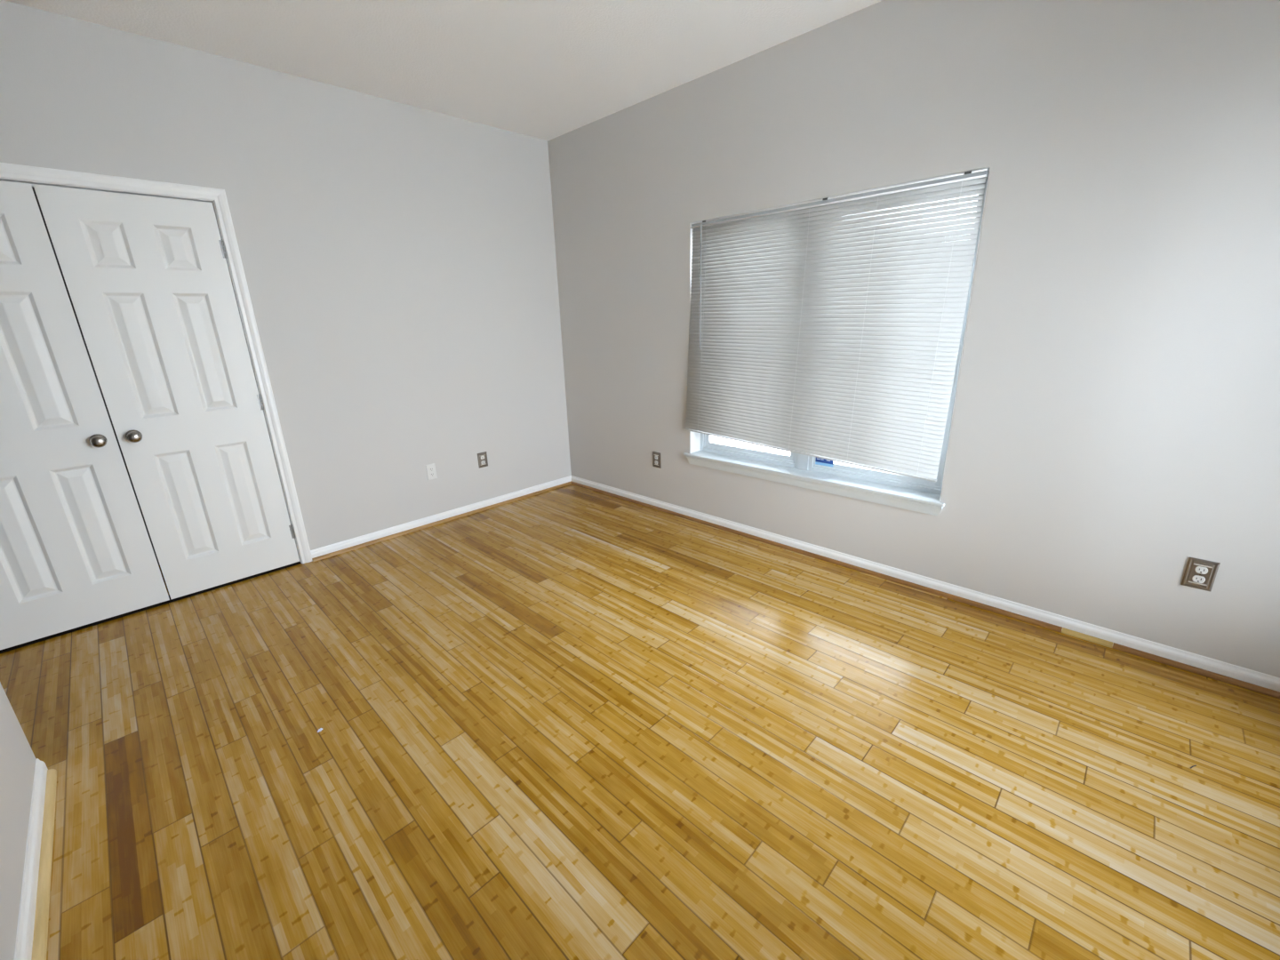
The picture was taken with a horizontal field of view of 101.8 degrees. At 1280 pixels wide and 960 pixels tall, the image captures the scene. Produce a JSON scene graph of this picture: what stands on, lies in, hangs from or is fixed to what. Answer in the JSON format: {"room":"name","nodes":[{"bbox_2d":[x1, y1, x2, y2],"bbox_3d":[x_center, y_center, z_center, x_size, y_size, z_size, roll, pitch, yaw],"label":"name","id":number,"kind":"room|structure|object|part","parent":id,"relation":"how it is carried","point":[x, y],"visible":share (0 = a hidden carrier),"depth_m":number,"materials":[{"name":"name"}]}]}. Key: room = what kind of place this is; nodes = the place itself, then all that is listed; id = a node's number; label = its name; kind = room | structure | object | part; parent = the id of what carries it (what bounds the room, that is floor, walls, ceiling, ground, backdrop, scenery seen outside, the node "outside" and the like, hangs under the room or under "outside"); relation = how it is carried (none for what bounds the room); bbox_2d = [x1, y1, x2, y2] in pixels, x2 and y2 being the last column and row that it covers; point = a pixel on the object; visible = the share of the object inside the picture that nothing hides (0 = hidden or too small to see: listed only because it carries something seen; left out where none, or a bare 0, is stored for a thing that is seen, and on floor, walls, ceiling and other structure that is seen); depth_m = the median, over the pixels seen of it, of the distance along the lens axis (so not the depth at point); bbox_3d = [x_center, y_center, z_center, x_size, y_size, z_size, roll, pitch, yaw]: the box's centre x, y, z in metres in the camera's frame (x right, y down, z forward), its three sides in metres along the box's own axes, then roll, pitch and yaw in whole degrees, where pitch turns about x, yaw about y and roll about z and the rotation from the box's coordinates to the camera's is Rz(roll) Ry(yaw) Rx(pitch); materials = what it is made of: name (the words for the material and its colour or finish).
{"room":"empty bedroom","nodes":[
{"label":"empty bedroom","id":0,"kind":"room"},
{"bbox_2d":[0,682,36,959],"bbox_3d":[-0.855,0.030,0.157,3.461,2.729,0.115,15,24,42],"label":"wall","id":1,"kind":"structure","parent":0,"point":[17,757],"depth_m":1.43,"materials":[{"name":"grey paint"}]},
{"bbox_2d":[14,758,47,959],"bbox_3d":[-0.772,1.286,0.594,3.460,0.069,0.013,15,24,42],"label":"baseboard","id":2,"kind":"structure","parent":1,"relation":"attached to","point":[26,922],"depth_m":1.40,"materials":[{"name":"white paint"}]},
{"bbox_2d":[31,768,56,959],"bbox_3d":[-0.756,1.307,0.608,3.448,0.019,0.019,15,24,42],"label":"trim","id":3,"kind":"structure","parent":1,"relation":"attached to","point":[39,949],"depth_m":1.42,"materials":[{"name":"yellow wood"}]},
{"bbox_2d":[32,187,159,565],"bbox_3d":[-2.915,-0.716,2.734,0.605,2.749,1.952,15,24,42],"label":"door trim","id":4,"kind":"structure","parent":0,"point":[34,190],"depth_m":2.95,"materials":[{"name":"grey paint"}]},
{"bbox_2d":[0,0,571,550],"bbox_3d":[-2.304,-0.757,2.840,0.115,2.729,4.600,15,24,42],"label":"wall","id":5,"kind":"structure","parent":0,"point":[399,260],"depth_m":3.25,"materials":[{"name":"grey paint"}]},
{"bbox_2d":[0,180,169,649],"bbox_3d":[-2.813,-0.237,2.329,0.102,2.032,0.624,15,24,42],"label":"door","id":6,"kind":"structure","parent":5,"relation":"in","point":[76,550],"depth_m":2.45,"materials":[{"name":"white paint"}]},
{"bbox_3d":[-2.624,-0.188,2.519,0.067,0.062,0.062,15,23,42],"label":"knob","id":7,"kind":"part","parent":6,"relation":"part of","materials":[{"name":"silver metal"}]},
{"bbox_2d":[0,162,312,563],"bbox_3d":[-2.642,-0.346,2.580,0.132,2.118,1.374,15,24,42],"label":"door frame","id":8,"kind":"structure","parent":5,"relation":"attached to","point":[7,171],"depth_m":2.75,"materials":[{"name":"white paint"}]},
{"bbox_2d":[32,184,299,599],"bbox_3d":[-2.375,-0.383,2.758,0.102,2.032,0.625,15,24,42],"label":"door","id":9,"kind":"structure","parent":5,"relation":"in","point":[148,279],"depth_m":2.71,"materials":[{"name":"white paint"}]},
{"bbox_3d":[-2.535,-0.217,2.607,0.067,0.062,0.062,15,23,42],"label":"knob","id":10,"kind":"part","parent":9,"relation":"part of","materials":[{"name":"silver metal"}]},
{"bbox_2d":[425,463,437,479],"bbox_3d":[-1.516,-0.060,3.785,0.008,0.114,0.070,15,24,42],"label":"wall outlet","id":11,"kind":"object","parent":5,"relation":"attached to","point":[431,471],"visible":1,"depth_m":3.78,"materials":[{"name":"white plastic"}]},
{"bbox_2d":[310,475,571,558],"bbox_3d":[-1.358,0.237,4.034,0.013,0.069,2.118,15,24,42],"label":"baseboard","id":12,"kind":"structure","parent":5,"relation":"attached to","point":[324,550],"depth_m":3.84,"materials":[{"name":"white paint"}]},
{"bbox_2d":[312,480,571,561],"bbox_3d":[-1.350,0.266,4.026,0.019,0.019,2.106,15,24,42],"label":"trim","id":13,"kind":"structure","parent":5,"relation":"attached to","point":[406,532],"depth_m":3.83,"materials":[{"name":"orange wood"}]},
{"bbox_2d":[477,451,487,468],"bbox_3d":[-1.228,-0.157,4.065,0.010,0.118,0.079,15,24,42],"label":"wall outlet","id":14,"kind":"object","parent":5,"relation":"attached to","point":[482,457],"visible":1,"depth_m":4.06,"materials":[{"name":"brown metal"}]},
{"bbox_2d":[5,0,882,140],"bbox_3d":[-0.594,-1.657,0.828,4.935,0.080,4.860,15,24,42],"label":"ceiling","id":15,"kind":"structure","parent":0,"point":[542,69],"depth_m":2.53,"materials":[{"name":"white paint"}]},
{"bbox_2d":[0,484,1279,959],"bbox_3d":[-0.801,0.954,1.886,5.400,0.060,4.640,15,24,42],"label":"floor","id":16,"kind":"structure","parent":0,"point":[571,722],"depth_m":1.71,"materials":[{"name":"brown wood"}]},
{"bbox_2d":[0,561,301,653],"bbox_3d":[-2.617,0.661,2.898,0.109,0.004,1.252,15,24,42],"label":"threshold","id":17,"kind":"object","parent":16,"relation":"on","point":[297,563],"visible":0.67,"depth_m":2.78,"materials":[{"name":"black"}]},
{"bbox_2d":[547,0,1279,678],"bbox_3d":[1.081,-0.861,2.842,4.935,2.729,0.160,15,24,42],"label":"wall","id":18,"kind":"structure","parent":0,"point":[1116,421],"depth_m":2.17,"materials":[{"name":"grey paint"}]},
{"bbox_2d":[652,451,661,468],"bbox_3d":[0.125,-0.152,3.937,0.079,0.120,0.010,15,24,42],"label":"wall outlet","id":19,"kind":"object","parent":18,"relation":"attached to","point":[656,456],"visible":1,"depth_m":3.93,"materials":[{"name":"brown metal"}]},
{"bbox_2d":[571,480,1062,632],"bbox_3d":[0.643,0.352,3.553,3.546,0.019,0.019,15,24,42],"label":"trim","id":20,"kind":"structure","parent":18,"relation":"attached to","point":[980,605],"depth_m":2.99,"materials":[{"name":"brown wood"}]},
{"bbox_2d":[683,167,990,515],"bbox_3d":[0.958,-0.735,3.006,1.677,1.562,0.197,15,24,42],"label":"window","id":21,"kind":"structure","parent":18,"relation":"in","point":[796,469],"depth_m":3.00,"materials":[{"name":"grey plastic"}]},
{"bbox_3d":[0.716,-0.530,3.412,0.698,0.728,0.018,15,23,42],"label":"sash","id":22,"kind":"part","parent":21,"relation":"part of","materials":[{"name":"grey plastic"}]},
{"bbox_3d":[0.963,-0.046,3.203,1.677,0.019,0.152,15,23,42],"label":"sill","id":23,"kind":"part","parent":21,"relation":"part of","materials":[{"name":"white paint"}]},
{"bbox_2d":[684,168,988,481],"bbox_3d":[0.895,-0.802,2.928,1.619,1.378,0.066,15,24,42],"label":"window blind","id":24,"kind":"object","parent":21,"relation":"attached to","point":[828,335],"visible":1,"depth_m":2.76,"materials":[{"name":"white plastic"}]},
{"bbox_3d":[0.401,-0.943,3.361,0.050,1.281,0.002,-2,17,0],"label":"ladder cord","id":25,"kind":"part","parent":24,"relation":"part of","materials":[{"name":"white fabric"}]},
{"bbox_3d":[0.888,-0.803,2.911,0.044,1.309,0.002,-4,17,-9],"label":"ladder cord","id":26,"kind":"part","parent":24,"relation":"part of","materials":[{"name":"white fabric"}]},
{"bbox_3d":[0.895,-0.177,3.112,1.605,0.075,0.025,15,23,42],"label":"rail","id":27,"kind":"part","parent":24,"relation":"part of","materials":[{"name":"grey plastic"}]},
{"bbox_3d":[1.140,-0.731,2.678,0.041,1.324,0.002,-6,18,-14],"label":"ladder cord","id":28,"kind":"part","parent":24,"relation":"part of","materials":[{"name":"white fabric"}]},
{"bbox_3d":[1.398,-0.657,2.440,0.039,1.338,0.002,-8,18,-20],"label":"ladder cord","id":29,"kind":"part","parent":24,"relation":"part of","materials":[{"name":"white fabric"}]},
{"bbox_3d":[1.317,-0.374,2.850,0.698,0.728,0.018,15,23,42],"label":"sash","id":30,"kind":"part","parent":21,"relation":"part of","materials":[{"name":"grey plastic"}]},
{"bbox_3d":[1.311,-1.039,2.659,0.698,0.728,0.018,15,23,42],"label":"sash","id":31,"kind":"part","parent":21,"relation":"part of","materials":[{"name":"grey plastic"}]},
{"bbox_2d":[571,475,1279,691],"bbox_3d":[1.048,0.427,3.188,4.646,0.069,0.013,15,24,42],"label":"baseboard","id":32,"kind":"structure","parent":18,"relation":"attached to","point":[1230,670],"depth_m":2.53,"materials":[{"name":"white paint"}]},
{"bbox_2d":[1061,627,1112,647],"bbox_3d":[1.979,0.698,2.305,0.174,0.019,0.019,15,24,42],"label":"trim","id":33,"kind":"structure","parent":18,"relation":"attached to","point":[1078,635],"depth_m":2.30,"materials":[{"name":"yellow wood"}]},
{"bbox_2d":[1112,642,1279,699],"bbox_3d":[2.374,0.800,1.936,0.923,0.019,0.019,15,24,42],"label":"trim","id":34,"kind":"structure","parent":18,"relation":"attached to","point":[1161,660],"depth_m":2.07,"materials":[{"name":"brown wood"}]},
{"bbox_2d":[1180,557,1220,591],"bbox_3d":[2.174,0.367,2.019,0.082,0.121,0.010,15,24,42],"label":"wall outlet","id":35,"kind":"object","parent":18,"relation":"attached to","point":[1199,573],"visible":1,"depth_m":2.02,"materials":[{"name":"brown metal"}]},
{"bbox_2d":[1192,575,1205,583],"bbox_3d":[2.174,0.386,2.023,0.034,0.028,0.004,15,24,42],"label":"receptacle","id":36,"kind":"object","parent":35,"relation":"attached to","point":[1196,579],"depth_m":2.02,"materials":[{"name":"grey plastic"}]},
{"bbox_2d":[1195,566,1207,574],"bbox_3d":[2.172,0.348,2.012,0.034,0.028,0.004,15,24,42],"label":"receptacle","id":37,"kind":"object","parent":35,"relation":"attached to","point":[1199,570],"depth_m":2.01,"materials":[{"name":"grey plastic"}]},
{"label":"outside","id":38,"kind":"structure","parent":0,"visible":0},
{"bbox_2d":[710,435,884,471],"bbox_3d":[-0.612,0.429,4.895,60.000,0.150,60.000,15,24,42],"label":"ground","id":39,"kind":"structure","parent":38,"point":[713,439],"depth_m":7.35,"materials":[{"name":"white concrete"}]}
]}

